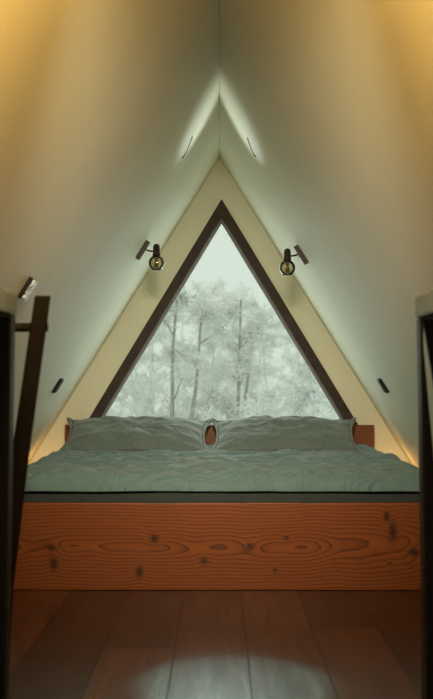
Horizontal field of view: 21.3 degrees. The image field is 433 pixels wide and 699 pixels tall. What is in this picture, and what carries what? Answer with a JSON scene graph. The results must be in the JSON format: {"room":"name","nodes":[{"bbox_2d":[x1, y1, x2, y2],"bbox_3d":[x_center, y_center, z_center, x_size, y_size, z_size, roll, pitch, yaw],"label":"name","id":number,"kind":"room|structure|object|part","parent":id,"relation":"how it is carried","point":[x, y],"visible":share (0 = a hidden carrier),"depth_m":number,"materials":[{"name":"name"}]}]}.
{"room":"attic bedroom","nodes":[
{"label":"attic bedroom","id":0,"kind":"room"},
{"bbox_2d":[0,0,218,463],"bbox_3d":[-0.758,-0.109,2.506,1.528,2.347,8.500,0,-2,0],"label":"wall","id":1,"kind":"structure","parent":0,"point":[102,102],"depth_m":3.60,"materials":[{"name":"white paint"}]},
{"bbox_2d":[17,277,37,300],"bbox_3d":[-0.591,-0.189,3.598,0.056,0.072,0.055,0,-2,0],"label":"wall socket","id":2,"kind":"object","parent":1,"relation":"attached to","point":[31,283],"visible":1,"depth_m":3.57,"materials":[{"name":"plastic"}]},
{"bbox_2d":[52,378,63,392],"bbox_3d":[-0.782,0.179,5.679,0.051,0.073,0.080,0,-2,0],"label":"light switch","id":3,"kind":"object","parent":1,"relation":"attached to","point":[61,380],"visible":1,"depth_m":5.64,"materials":[{"name":"black plastic"}]},
{"bbox_2d":[136,240,163,269],"bbox_3d":[-0.328,-0.465,5.666,0.141,0.148,0.078,0,-2,0],"label":"wall sconce","id":4,"kind":"object","parent":1,"relation":"attached to","point":[156,248],"visible":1,"depth_m":5.66,"materials":[{"name":"brown metal"}]},
{"bbox_3d":[-0.363,-0.490,5.687,0.070,0.097,0.032,0,-2,0],"label":"wall plate","id":5,"kind":"part","parent":4,"relation":"part of","materials":[{"name":"brown metal"}]},
{"bbox_3d":[-0.296,-0.428,5.665,0.078,0.066,0.078,0,-2,0],"label":"lamp shade","id":6,"kind":"part","parent":4,"relation":"part of","materials":[{"name":"clear glass"}]},
{"bbox_3d":[-0.296,-0.429,5.665,0.024,0.055,0.024,0,-2,0],"label":"bulb","id":7,"kind":"part","parent":4,"relation":"part of","materials":[{"name":"glass"}]},
{"bbox_2d":[219,0,219,157],"bbox_3d":[0.006,-1.315,2.538,0.320,0.188,8.500,0,-2,0],"label":"trim","id":8,"kind":"structure","parent":1,"relation":"attached to","point":[219,0],"depth_m":4.91,"materials":[{"name":"white paint"}]},
{"bbox_2d":[9,590,421,698],"bbox_3d":[0.006,0.920,2.475,2.779,0.100,8.500,0,-2,0],"label":"floor","id":9,"kind":"structure","parent":0,"point":[65,644],"depth_m":3.48,"materials":[{"name":"brown wood"}]},
{"bbox_2d":[0,288,16,698],"bbox_3d":[-0.486,0.365,1.407,0.300,0.949,1.030,0,-2,0],"label":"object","id":10,"kind":"object","parent":9,"relation":"on","point":[8,300],"visible":1,"depth_m":1.90,"materials":[{"name":"wood"}]},
{"bbox_3d":[-0.478,0.369,1.905,0.270,0.849,0.010,0,-2,0],"label":"panel","id":11,"kind":"part","parent":10,"relation":"part of","materials":[{"name":"black paint"}]},
{"bbox_2d":[10,295,50,641],"bbox_3d":[-0.589,0.385,2.231,0.517,0.957,0.404,0,-2,-9],"label":"ladder","id":12,"kind":"object","parent":9,"relation":"on","point":[37,329],"visible":0.78,"depth_m":2.07,"materials":[{"name":"brown wood"}]},
{"bbox_3d":[-0.550,0.080,2.053,0.494,0.259,0.017,0,-2,-9],"label":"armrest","id":13,"kind":"part","parent":12,"relation":"part of","materials":[{"name":"brown wood"}]},
{"bbox_2d":[13,425,420,589],"bbox_3d":[0.014,0.675,5.458,1.740,0.557,2.070,0,-2,0],"label":"frame","id":14,"kind":"object","parent":9,"relation":"on","point":[62,545],"visible":0.55,"depth_m":4.42,"materials":[{"name":"brown wood"}]},
{"bbox_3d":[0.012,0.758,4.438,1.740,0.333,0.036,0,-2,0],"label":"footboard","id":15,"kind":"part","parent":14,"relation":"part of","materials":[{"name":"brown wood"}]},
{"bbox_3d":[0.017,0.704,6.475,1.740,0.557,0.036,0,-2,0],"label":"headboard","id":16,"kind":"part","parent":14,"relation":"part of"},
{"bbox_2d":[24,491,418,501],"bbox_3d":[0.014,0.687,5.458,1.670,0.214,1.986,0,-2,0],"label":"mattress","id":17,"kind":"object","parent":14,"relation":"on","point":[30,496],"visible":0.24,"depth_m":4.47,"materials":[{"name":"fabric"}]},
{"bbox_2d":[25,444,418,491],"bbox_3d":[0.014,0.529,5.448,1.750,0.100,2.010,0,-2,0],"label":"duvet","id":18,"kind":"object","parent":17,"relation":"on","point":[286,470],"visible":0.87,"depth_m":4.57,"materials":[{"name":"grey fabric"}]},
{"bbox_2d":[55,416,211,451],"bbox_3d":[-0.425,0.454,6.119,0.809,0.196,0.528,0,-2,-1],"label":"pillow","id":19,"kind":"object","parent":18,"relation":"on","point":[130,433],"visible":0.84,"depth_m":6.00,"materials":[{"name":"grey fabric"}]},
{"bbox_2d":[210,415,360,452],"bbox_3d":[0.361,0.452,6.117,0.809,0.198,0.527,0,-2,2],"label":"pillow","id":20,"kind":"object","parent":18,"relation":"on","point":[264,433],"visible":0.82,"depth_m":6.00,"materials":[{"name":"grey fabric"}]},
{"bbox_2d":[415,290,432,698],"bbox_3d":[0.494,0.366,1.439,0.300,0.949,1.100,0,-2,0],"label":"partition","id":21,"kind":"object","parent":9,"relation":"on","point":[423,303],"visible":1,"depth_m":1.96,"materials":[{"name":"wood"}]},
{"bbox_3d":[0.353,0.401,1.958,0.016,0.910,0.038,0,-2,0],"label":"leg","id":22,"kind":"part","parent":21,"relation":"part of","materials":[{"name":"black paint"}]},
{"bbox_3d":[0.487,0.371,1.972,0.272,0.849,0.010,0,-2,0],"label":"panel","id":23,"kind":"part","parent":21,"relation":"part of","materials":[{"name":"glass"}]},
{"bbox_2d":[29,158,408,463],"bbox_3d":[0.017,-0.012,6.643,2.679,2.161,0.180,0,-2,0],"label":"wall","id":24,"kind":"structure","parent":0,"point":[219,184],"depth_m":6.56,"materials":[{"name":"white paint"}]},
{"bbox_2d":[89,199,357,424],"bbox_3d":[0.029,-0.181,6.602,1.631,1.354,0.112,0,-2,0],"label":"window","id":25,"kind":"structure","parent":24,"relation":"in","point":[221,215],"depth_m":6.55,"materials":[{"name":"brown wood"}]},
{"bbox_2d":[220,0,432,467],"bbox_3d":[0.771,-0.109,2.502,1.528,2.347,8.500,0,-2,0],"label":"wall","id":26,"kind":"structure","parent":0,"point":[332,100],"depth_m":3.73,"materials":[{"name":"white paint"}]},
{"bbox_2d":[279,245,307,274],"bbox_3d":[0.376,-0.436,5.594,0.141,0.148,0.078,0,-2,0],"label":"wall sconce","id":27,"kind":"object","parent":26,"relation":"attached to","point":[287,253],"visible":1,"depth_m":5.59,"materials":[{"name":"brown metal"}]},
{"bbox_3d":[0.345,-0.399,5.593,0.078,0.066,0.078,0,-2,0],"label":"lamp shade","id":28,"kind":"part","parent":27,"relation":"part of","materials":[{"name":"clear glass"}]},
{"bbox_3d":[0.345,-0.400,5.593,0.024,0.055,0.024,0,-2,0],"label":"bulb","id":29,"kind":"part","parent":27,"relation":"part of","materials":[{"name":"glass"}]},
{"bbox_3d":[0.412,-0.461,5.614,0.070,0.097,0.032,0,-2,0],"label":"wall plate","id":30,"kind":"part","parent":27,"relation":"part of","materials":[{"name":"brown metal"}]},
{"bbox_2d":[377,378,388,392],"bbox_3d":[0.812,0.177,5.615,0.051,0.073,0.080,0,-2,0],"label":"light switch","id":31,"kind":"object","parent":26,"relation":"attached to","point":[380,382],"visible":1,"depth_m":5.58,"materials":[{"name":"black plastic"}]},
{"label":"outside","id":32,"kind":"structure","parent":0,"visible":0},
{"bbox_3d":[0.102,4.857,39.128,80.000,0.300,61.500,0,-2,0],"label":"ground","id":33,"kind":"structure","parent":32,"visible":0},
{"bbox_2d":[106,391,130,416],"bbox_3d":[-1.696,2.304,19.920,1.433,3.725,1.205,-1,-2,22],"label":"frosted tree","id":34,"kind":"object","parent":33,"relation":"on","point":[119,398],"visible":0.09,"depth_m":19.91,"materials":[{"name":"white plant"}]},
{"bbox_2d":[121,362,148,415],"bbox_3d":[-2.353,2.120,29.960,1.910,4.656,1.644,1,-2,-31],"label":"frosted tree","id":35,"kind":"object","parent":33,"relation":"on","point":[139,366],"visible":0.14,"depth_m":30.07,"materials":[{"name":"white plant"}]},
{"bbox_2d":[117,355,164,416],"bbox_3d":[-1.544,2.032,21.984,1.548,4.382,1.798,0,-2,0],"label":"frosted tree","id":36,"kind":"object","parent":33,"relation":"on","point":[133,390],"visible":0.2,"depth_m":22.21,"materials":[{"name":"white plant"}]},
{"bbox_2d":[113,320,187,416],"bbox_3d":[-1.306,1.673,24.245,1.950,5.228,1.643,1,-2,-21],"label":"frosted tree","id":37,"kind":"object","parent":33,"relation":"on","point":[152,397],"visible":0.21,"depth_m":24.17,"materials":[{"name":"white plant"}]},
{"bbox_2d":[122,343,183,414],"bbox_3d":[-2.004,1.435,33.046,2.350,6.208,2.119,1,-2,-31],"label":"frosted tree","id":38,"kind":"object","parent":33,"relation":"on","point":[146,380],"visible":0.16,"depth_m":32.95,"materials":[{"name":"white plant"}]},
{"bbox_2d":[147,309,207,418],"bbox_3d":[-0.861,1.600,28.009,1.973,5.587,2.292,1,-2,-23],"label":"frosted tree","id":39,"kind":"object","parent":33,"relation":"on","point":[179,319],"visible":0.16,"depth_m":28.20,"materials":[{"name":"white plant"}]},
{"bbox_2d":[154,276,204,416],"bbox_3d":[-1.242,1.069,39.829,2.300,7.320,2.730,-1,-2,19],"label":"frosted tree","id":40,"kind":"object","parent":33,"relation":"on","point":[193,281],"visible":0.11,"depth_m":39.97,"materials":[{"name":"white plant"}]},
{"bbox_2d":[133,285,244,420],"bbox_3d":[-0.536,1.463,17.008,1.451,5.242,2.025,1,-2,-34],"label":"frosted tree","id":41,"kind":"object","parent":33,"relation":"on","point":[203,310],"visible":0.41,"depth_m":16.92,"materials":[{"name":"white plant"}]},
{"bbox_2d":[156,296,235,417],"bbox_3d":[-0.351,1.573,22.947,1.830,5.362,2.030,0,-2,0],"label":"frosted tree","id":42,"kind":"object","parent":33,"relation":"on","point":[212,375],"visible":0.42,"depth_m":22.87,"materials":[{"name":"white plant"}]},
{"bbox_2d":[166,276,227,407],"bbox_3d":[-0.638,1.123,36.963,2.408,7.055,2.671,0,-2,2],"label":"frosted tree","id":43,"kind":"object","parent":33,"relation":"on","point":[216,294],"visible":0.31,"depth_m":36.89,"materials":[{"name":"white plant"}]},
{"bbox_2d":[182,283,261,398],"bbox_3d":[0.017,1.285,31.308,2.389,6.405,2.013,1,-2,-26],"label":"frosted tree","id":44,"kind":"object","parent":33,"relation":"on","point":[198,289],"visible":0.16,"depth_m":31.26,"materials":[{"name":"white plant"}]},
{"bbox_2d":[191,400,255,423],"bbox_3d":[0.243,2.338,15.424,1.218,3.403,1.510,-1,-2,25],"label":"shrub","id":45,"kind":"object","parent":33,"relation":"on","point":[211,414],"visible":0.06,"depth_m":15.31,"materials":[{"name":"white plant"}]},
{"bbox_2d":[198,282,254,395],"bbox_3d":[0.376,1.121,41.879,2.778,7.337,2.504,-1,-2,36],"label":"frosted tree","id":46,"kind":"object","parent":33,"relation":"on","point":[248,289],"visible":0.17,"depth_m":42.08,"materials":[{"name":"white plant"}]},
{"bbox_2d":[190,292,290,419],"bbox_3d":[0.383,1.588,17.711,1.819,5.032,2.303,0,-2,0],"label":"frosted tree","id":47,"kind":"object","parent":33,"relation":"on","point":[253,332],"visible":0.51,"depth_m":17.37,"materials":[{"name":"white plant"}]},
{"bbox_2d":[222,291,280,414],"bbox_3d":[1.076,1.387,37.935,2.321,6.573,2.696,0,-2,11],"label":"frosted tree","id":48,"kind":"object","parent":33,"relation":"on","point":[247,306],"visible":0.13,"depth_m":37.63,"materials":[{"name":"white plant"}]},
{"bbox_2d":[217,320,286,417],"bbox_3d":[0.801,1.784,20.975,1.978,4.820,1.702,0,-2,5],"label":"frosted tree","id":49,"kind":"object","parent":33,"relation":"on","point":[258,372],"visible":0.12,"depth_m":20.94,"materials":[{"name":"white plant"}]},
{"bbox_2d":[224,296,285,415],"bbox_3d":[0.983,1.419,26.815,1.848,5.882,2.194,-1,-2,24],"label":"frosted tree","id":50,"kind":"object","parent":33,"relation":"on","point":[271,325],"visible":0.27,"depth_m":26.80,"materials":[{"name":"white plant"}]},
{"bbox_2d":[240,300,301,416],"bbox_3d":[1.616,1.548,31.983,2.427,5.915,2.089,0,-2,-3],"label":"frosted tree","id":51,"kind":"object","parent":33,"relation":"on","point":[274,344],"visible":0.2,"depth_m":31.96,"materials":[{"name":"white plant"}]},
{"bbox_2d":[236,367,337,419],"bbox_3d":[0.702,2.079,12.923,1.678,3.782,1.354,0,-2,-16],"label":"shrub","id":52,"kind":"object","parent":33,"relation":"on","point":[305,398],"visible":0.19,"depth_m":12.89,"materials":[{"name":"white plant"}]},
{"bbox_2d":[272,326,311,414],"bbox_3d":[1.729,1.724,23.717,1.901,5.098,1.602,1,-2,-37],"label":"frosted tree","id":53,"kind":"object","parent":33,"relation":"on","point":[293,345],"visible":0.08,"depth_m":23.80,"materials":[{"name":"white plant"}]},
{"bbox_2d":[269,321,322,410],"bbox_3d":[2.365,1.456,33.898,1.951,6.209,2.316,0,-2,-15],"label":"frosted tree","id":54,"kind":"object","parent":33,"relation":"on","point":[285,338],"visible":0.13,"depth_m":33.81,"materials":[{"name":"white plant"}]},
{"bbox_2d":[272,329,327,411],"bbox_3d":[3.049,1.190,41.809,2.259,7.189,2.682,-1,-2,20],"label":"frosted tree","id":55,"kind":"object","parent":33,"relation":"on","point":[287,354],"visible":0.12,"depth_m":41.95,"materials":[{"name":"white plant"}]},
{"bbox_2d":[286,361,329,415],"bbox_3d":[2.082,2.220,22.906,1.539,4.064,1.387,2,-2,-43],"label":"frosted tree","id":56,"kind":"object","parent":33,"relation":"on","point":[309,374],"visible":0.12,"depth_m":23.15,"materials":[{"name":"white plant"}]},
{"bbox_2d":[298,401,335,418],"bbox_3d":[1.331,2.260,13.982,1.574,3.479,1.257,-1,-2,41],"label":"shrub","id":57,"kind":"object","parent":33,"relation":"on","point":[324,405],"visible":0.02,"depth_m":14.35,"materials":[{"name":"white plant"}]},
{"bbox_2d":[321,397,338,419],"bbox_3d":[3.072,2.277,27.944,1.445,4.233,1.603,0,-2,9],"label":"frosted tree","id":58,"kind":"object","parent":33,"relation":"on","point":[329,406],"visible":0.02,"depth_m":27.77,"materials":[{"name":"white plant"}]}
]}

